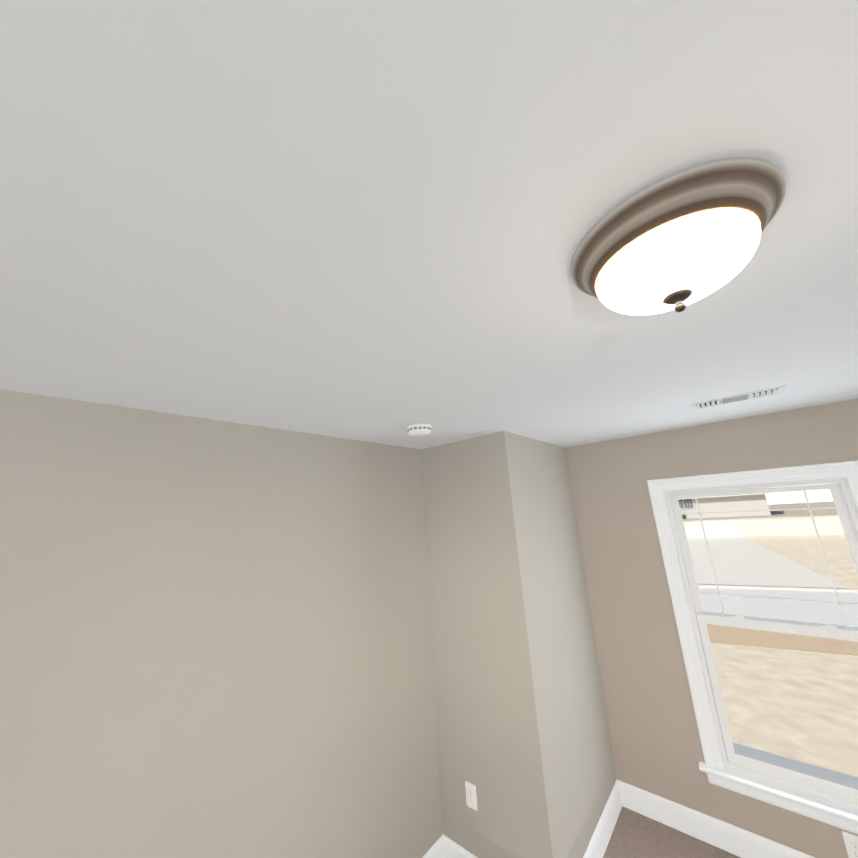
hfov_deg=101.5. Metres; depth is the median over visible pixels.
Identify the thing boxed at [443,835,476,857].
baseboard
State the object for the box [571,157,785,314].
ceiling light
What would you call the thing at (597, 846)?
baseboard
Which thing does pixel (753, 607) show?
asphalt
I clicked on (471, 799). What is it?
outlet
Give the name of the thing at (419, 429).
smoke detector
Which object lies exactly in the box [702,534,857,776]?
ground
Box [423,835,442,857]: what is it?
baseboard
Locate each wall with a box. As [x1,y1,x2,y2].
[0,389,442,857]
[421,431,616,857]
[565,399,857,857]
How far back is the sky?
71.75 m
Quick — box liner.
[664,478,857,767]
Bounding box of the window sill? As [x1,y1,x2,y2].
[699,762,857,822]
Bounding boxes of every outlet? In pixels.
[465,781,476,810]
[842,831,857,857]
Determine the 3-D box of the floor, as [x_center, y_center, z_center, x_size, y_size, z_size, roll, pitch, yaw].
[0.847,2.027,0.001,4.488,0.100,5.014,-15,-18,39]
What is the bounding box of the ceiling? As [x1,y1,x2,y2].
[0,0,857,448]
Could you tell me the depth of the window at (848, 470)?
2.10 m
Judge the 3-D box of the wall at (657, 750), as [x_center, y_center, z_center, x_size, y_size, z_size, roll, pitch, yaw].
[2.278,1.093,1.913,4.008,2.440,0.240,-15,-18,39]
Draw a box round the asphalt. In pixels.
[698,587,857,626]
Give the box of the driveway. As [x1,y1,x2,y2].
[687,536,847,588]
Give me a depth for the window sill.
1.88 m
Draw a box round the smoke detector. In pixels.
[407,424,431,435]
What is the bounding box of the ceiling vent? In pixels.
[689,385,785,409]
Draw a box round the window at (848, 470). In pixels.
[647,461,857,833]
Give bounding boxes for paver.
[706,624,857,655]
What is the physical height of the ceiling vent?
0.011 m
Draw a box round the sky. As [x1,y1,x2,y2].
[765,483,832,504]
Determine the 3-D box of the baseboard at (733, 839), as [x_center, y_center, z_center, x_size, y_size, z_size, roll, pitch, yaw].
[2.143,2.226,1.649,2.293,0.135,0.014,-15,-18,39]
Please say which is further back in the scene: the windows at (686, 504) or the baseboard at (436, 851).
the windows at (686, 504)
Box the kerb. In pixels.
[697,584,857,591]
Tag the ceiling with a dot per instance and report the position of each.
(370, 220)
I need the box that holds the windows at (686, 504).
[678,493,769,508]
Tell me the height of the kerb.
0.410 m
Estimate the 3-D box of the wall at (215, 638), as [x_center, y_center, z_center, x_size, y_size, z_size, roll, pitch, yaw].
[-0.740,1.196,1.556,0.120,2.440,4.704,-15,-18,39]
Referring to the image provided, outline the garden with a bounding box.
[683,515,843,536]
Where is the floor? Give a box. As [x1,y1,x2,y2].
[603,806,740,857]
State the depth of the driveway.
22.30 m
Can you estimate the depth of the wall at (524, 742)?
2.10 m
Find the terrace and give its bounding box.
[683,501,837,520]
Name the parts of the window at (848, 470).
vinyl window frame, window sash, glass, window sash, glass, window apron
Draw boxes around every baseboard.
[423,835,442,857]
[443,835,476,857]
[583,780,622,857]
[619,781,814,857]
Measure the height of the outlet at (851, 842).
0.114 m
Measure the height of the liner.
1.649 m

